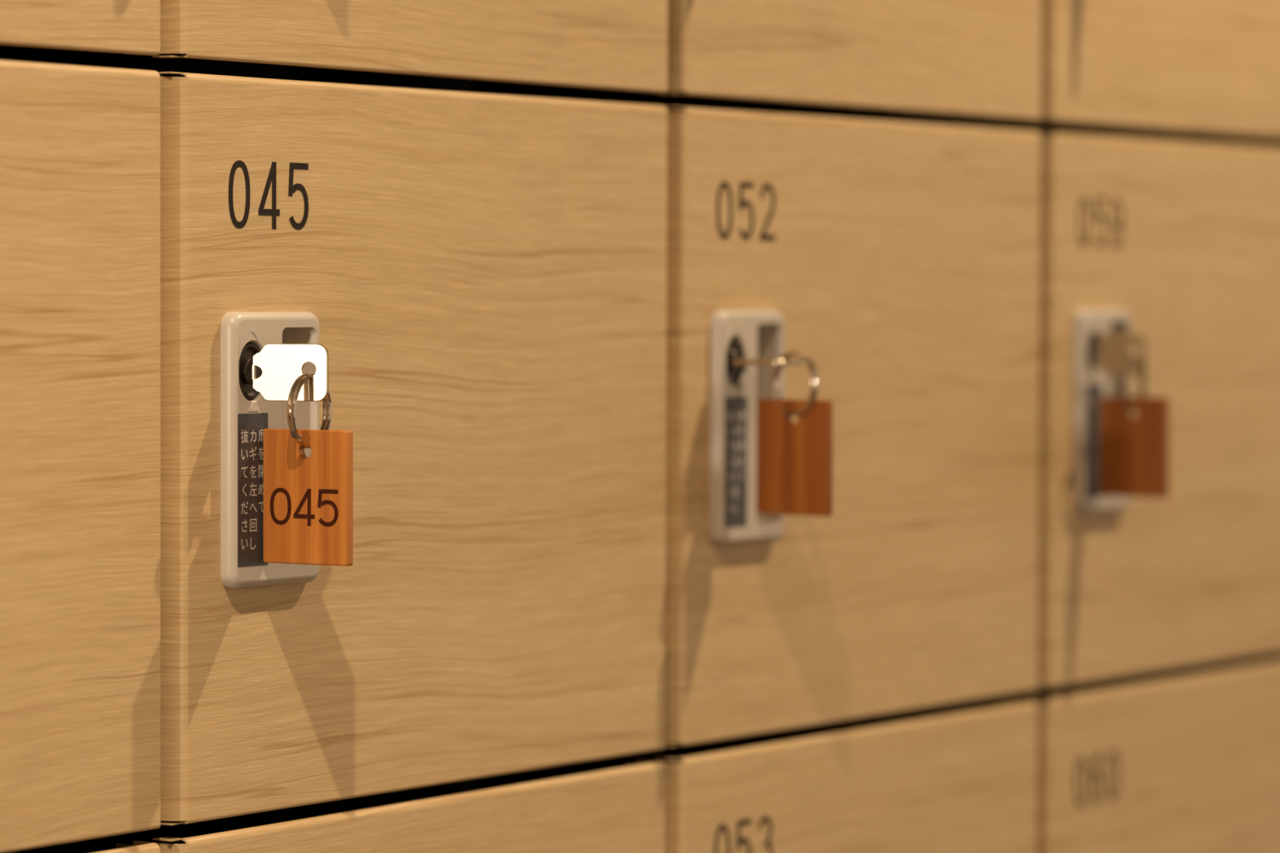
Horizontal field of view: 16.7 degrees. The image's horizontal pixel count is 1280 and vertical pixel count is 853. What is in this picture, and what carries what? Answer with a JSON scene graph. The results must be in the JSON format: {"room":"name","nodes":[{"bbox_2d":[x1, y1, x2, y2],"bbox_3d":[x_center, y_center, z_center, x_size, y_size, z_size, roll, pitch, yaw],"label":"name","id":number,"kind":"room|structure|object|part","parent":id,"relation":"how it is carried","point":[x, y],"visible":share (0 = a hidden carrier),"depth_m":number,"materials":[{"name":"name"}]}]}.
{"room":"changing room","nodes":[
{"label":"changing room","id":0,"kind":"room"},
{"bbox_3d":[1.721,1.342,1.017,5.100,0.100,8.000,1,2,33],"label":"floor","id":1,"kind":"structure","parent":0,"visible":0},
{"bbox_2d":[0,44,1279,852],"bbox_3d":[-0.173,0.253,2.053,0.396,1.963,1.400,1,2,33],"label":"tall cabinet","id":2,"kind":"object","parent":1,"relation":"on","point":[7,52],"visible":0.02,"depth_m":2.31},
{"bbox_2d":[0,0,159,55],"bbox_3d":[-0.279,-0.277,1.485,0.031,0.284,0.339,1,2,33],"label":"locker","id":3,"kind":"object","parent":2,"relation":"attached to","point":[116,26],"visible":1,"depth_m":1.59,"materials":[{"name":"brown wood"}]},
{"bbox_2d":[0,59,160,852],"bbox_3d":[-0.280,0.013,1.494,0.031,0.284,0.339,1,2,33],"label":"locker","id":4,"kind":"object","parent":2,"relation":"attached to","point":[80,625],"visible":1,"depth_m":1.59,"materials":[{"name":"brown wood"}]},
{"bbox_2d":[93,843,160,852],"bbox_3d":[-0.281,0.302,1.503,0.031,0.284,0.339,1,2,33],"label":"locker","id":5,"kind":"object","parent":2,"relation":"attached to","point":[150,847],"visible":1,"depth_m":1.63,"materials":[{"name":"brown wood"}]},
{"bbox_3d":[-0.190,0.298,1.645,0.022,0.281,0.001,1,2,33],"label":"panel","id":6,"kind":"part","parent":5,"relation":"part of","materials":[{"name":"brown wood"}]},
{"bbox_2d":[133,761,665,852],"bbox_3d":[-0.089,0.294,1.794,0.031,0.284,0.339,1,2,33],"label":"locker","id":7,"kind":"object","parent":2,"relation":"attached to","point":[620,810],"visible":1,"depth_m":1.82,"materials":[{"name":"brown wood"}]},
{"bbox_3d":[-0.183,0.298,1.655,0.023,0.281,0.004,1,2,19],"label":"panel","id":8,"kind":"part","parent":7,"relation":"part of","materials":[{"name":"brown wood"}]},
{"bbox_2d":[157,71,667,825],"bbox_3d":[-0.089,0.004,1.785,0.031,0.284,0.339,1,2,33],"label":"locker","id":9,"kind":"object","parent":7,"relation":"on","point":[482,277],"visible":0.99,"depth_m":1.76,"materials":[{"name":"brown wood"}]},
{"bbox_3d":[-0.182,0.009,1.646,0.023,0.281,0.004,1,2,19],"label":"panel","id":10,"kind":"part","parent":9,"relation":"part of","materials":[{"name":"brown wood"}]},
{"bbox_3d":[-0.152,0.008,1.688,0.031,0.106,0.056,1,2,33],"label":"lock plate","id":11,"kind":"part","parent":9,"relation":"part of","materials":[{"name":"beige plastic"}]},
{"bbox_2d":[252,343,328,401],"bbox_3d":[-0.142,-0.021,1.664,0.048,0.022,0.002,1,2,14],"label":"key","id":12,"kind":"object","parent":9,"relation":"attached to","point":[281,365],"visible":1,"depth_m":1.66,"materials":[{"name":"silver metal"}]},
{"bbox_3d":[-0.156,-0.021,1.668,0.019,0.006,0.002,1,2,14],"label":"blade","id":13,"kind":"part","parent":12,"relation":"part of","materials":[{"name":"silver metal"}]},
{"bbox_2d":[286,373,332,448],"bbox_3d":[-0.126,-0.006,1.661,0.004,0.029,0.029,1,2,27],"label":"ring","id":14,"kind":"object","parent":12,"relation":"hanging from","point":[300,381],"visible":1,"depth_m":1.65,"materials":[{"name":"silver metal"}]},
{"bbox_2d":[262,428,353,566],"bbox_3d":[-0.127,0.027,1.661,0.040,0.051,0.004,1,2,32],"label":"tag","id":15,"kind":"object","parent":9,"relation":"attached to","point":[308,502],"visible":1,"depth_m":1.66,"materials":[{"name":"brown wood"}]},
{"bbox_2d":[133,0,667,93],"bbox_3d":[-0.088,-0.285,1.776,0.031,0.284,0.339,1,2,33],"label":"locker","id":16,"kind":"object","parent":9,"relation":"on","point":[605,44],"visible":1,"depth_m":1.78,"materials":[{"name":"brown wood"}]},
{"bbox_3d":[-0.181,-0.281,1.637,0.023,0.281,0.004,1,2,19],"label":"panel","id":17,"kind":"part","parent":16,"relation":"part of","materials":[{"name":"brown wood"}]},
{"bbox_3d":[0.002,0.290,1.936,0.022,0.281,0.001,1,2,33],"label":"panel","id":18,"kind":"part","parent":7,"relation":"part of","materials":[{"name":"brown wood"}]},
{"bbox_2d":[159,74,1054,136],"bbox_3d":[-0.178,-0.148,2.046,0.340,0.002,1.398,1,2,33],"label":"shelf","id":19,"kind":"object","parent":2,"relation":"attached to","point":[406,81],"depth_m":2.27,"materials":[{"name":"beige wood"}]},
{"bbox_2d":[636,701,1038,852],"bbox_3d":[0.102,0.286,2.084,0.031,0.284,0.339,1,2,33],"label":"locker","id":20,"kind":"object","parent":2,"relation":"attached to","point":[965,782],"visible":1,"depth_m":2.08,"materials":[{"name":"brown wood"}]},
{"bbox_3d":[0.009,0.290,1.945,0.023,0.281,0.004,1,2,19],"label":"panel","id":21,"kind":"part","parent":20,"relation":"part of","materials":[{"name":"brown wood"}]},
{"bbox_2d":[665,106,1041,746],"bbox_3d":[0.103,-0.004,2.075,0.031,0.284,0.339,1,2,33],"label":"locker","id":22,"kind":"object","parent":20,"relation":"on","point":[903,260],"visible":0.98,"depth_m":2.06,"materials":[{"name":"brown wood"}]},
{"bbox_3d":[0.009,0.000,1.937,0.023,0.281,0.004,1,2,19],"label":"panel","id":23,"kind":"part","parent":22,"relation":"part of","materials":[{"name":"brown wood"}]},
{"bbox_3d":[0.039,0.000,1.979,0.031,0.106,0.056,1,2,33],"label":"lock plate","id":24,"kind":"part","parent":22,"relation":"part of","materials":[{"name":"beige plastic"}]},
{"bbox_2d":[728,359,803,364],"bbox_3d":[0.048,-0.029,1.953,0.048,0.002,0.022,1,2,33],"label":"key","id":25,"kind":"object","parent":22,"relation":"attached to","point":[735,362],"visible":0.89,"depth_m":1.94,"materials":[{"name":"silver metal"}]},
{"bbox_2d":[771,351,818,415],"bbox_3d":[0.069,-0.019,1.938,0.004,0.029,0.029,-1,2,-39],"label":"ring","id":26,"kind":"object","parent":25,"relation":"hanging from","point":[811,401],"visible":1,"depth_m":1.93,"materials":[{"name":"silver metal"}]},
{"bbox_2d":[756,399,832,516],"bbox_3d":[0.069,0.014,1.941,0.040,0.051,0.004,2,2,40],"label":"tag","id":27,"kind":"object","parent":26,"relation":"hanging from","point":[794,461],"visible":1,"depth_m":1.94,"materials":[{"name":"brown wood"}]},
{"bbox_2d":[657,0,1042,119],"bbox_3d":[0.104,-0.293,2.067,0.031,0.284,0.339,1,2,33],"label":"locker","id":28,"kind":"object","parent":22,"relation":"on","point":[983,58],"visible":1,"depth_m":2.06,"materials":[{"name":"brown wood"}]},
{"bbox_3d":[0.010,-0.289,1.928,0.023,0.281,0.004,1,2,19],"label":"panel","id":29,"kind":"part","parent":28,"relation":"part of","materials":[{"name":"brown wood"}]},
{"bbox_3d":[0.193,0.282,2.227,0.022,0.281,0.001,1,2,33],"label":"panel","id":30,"kind":"part","parent":20,"relation":"part of","materials":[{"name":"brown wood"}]},
{"bbox_2d":[1009,661,1279,852],"bbox_3d":[0.293,0.278,2.375,0.031,0.284,0.339,1,2,33],"label":"locker","id":31,"kind":"object","parent":2,"relation":"attached to","point":[1187,764],"visible":1,"depth_m":2.34,"materials":[{"name":"brown wood"}]},
{"bbox_3d":[0.200,0.282,2.236,0.023,0.281,0.004,1,2,19],"label":"panel","id":32,"kind":"part","parent":31,"relation":"part of","materials":[{"name":"brown wood"}]},
{"bbox_2d":[1013,0,1279,137],"bbox_3d":[0.295,-0.302,2.357,0.031,0.284,0.339,1,2,33],"label":"locker","id":33,"kind":"object","parent":2,"relation":"attached to","point":[1205,66],"visible":0.99,"depth_m":2.32,"materials":[{"name":"brown wood"}]},
{"bbox_3d":[0.202,-0.298,2.218,0.023,0.281,0.004,1,2,19],"label":"panel","id":34,"kind":"part","parent":33,"relation":"part of","materials":[{"name":"brown wood"}]},
{"bbox_2d":[1038,132,1279,688],"bbox_3d":[0.294,-0.012,2.366,0.031,0.284,0.339,1,2,33],"label":"locker","id":35,"kind":"object","parent":2,"relation":"attached to","point":[1176,244],"visible":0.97,"depth_m":2.33,"materials":[{"name":"brown wood"}]},
{"bbox_3d":[0.201,-0.008,2.227,0.023,0.281,0.004,1,2,19],"label":"panel","id":36,"kind":"part","parent":35,"relation":"part of","materials":[{"name":"brown wood"}]},
{"bbox_3d":[0.230,-0.008,2.270,0.031,0.106,0.056,1,2,33],"label":"lock plate","id":37,"kind":"part","parent":35,"relation":"part of","materials":[{"name":"beige plastic"}]},
{"bbox_2d":[1093,333,1147,375],"bbox_3d":[0.240,-0.037,2.244,0.048,0.022,0.002,1,2,33],"label":"key","id":38,"kind":"object","parent":35,"relation":"attached to","point":[1114,348],"visible":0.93,"depth_m":2.24,"materials":[{"name":"silver metal"}]},
{"bbox_3d":[0.227,-0.038,2.252,0.019,0.006,0.002,1,2,33],"label":"blade","id":39,"kind":"part","parent":38,"relation":"part of","materials":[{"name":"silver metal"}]},
{"bbox_2d":[1120,355,1146,410],"bbox_3d":[0.254,-0.022,2.235,0.004,0.029,0.029,1,2,28],"label":"ring","id":40,"kind":"object","parent":38,"relation":"hanging from","point":[1126,366],"visible":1,"depth_m":2.23,"materials":[{"name":"silver metal"}]},
{"bbox_2d":[1097,395,1168,497],"bbox_3d":[0.254,0.010,2.236,0.040,0.051,0.004,2,2,37],"label":"tag","id":41,"kind":"object","parent":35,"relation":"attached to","point":[1134,452],"visible":1,"depth_m":2.23,"materials":[{"name":"brown wood"}]}
]}

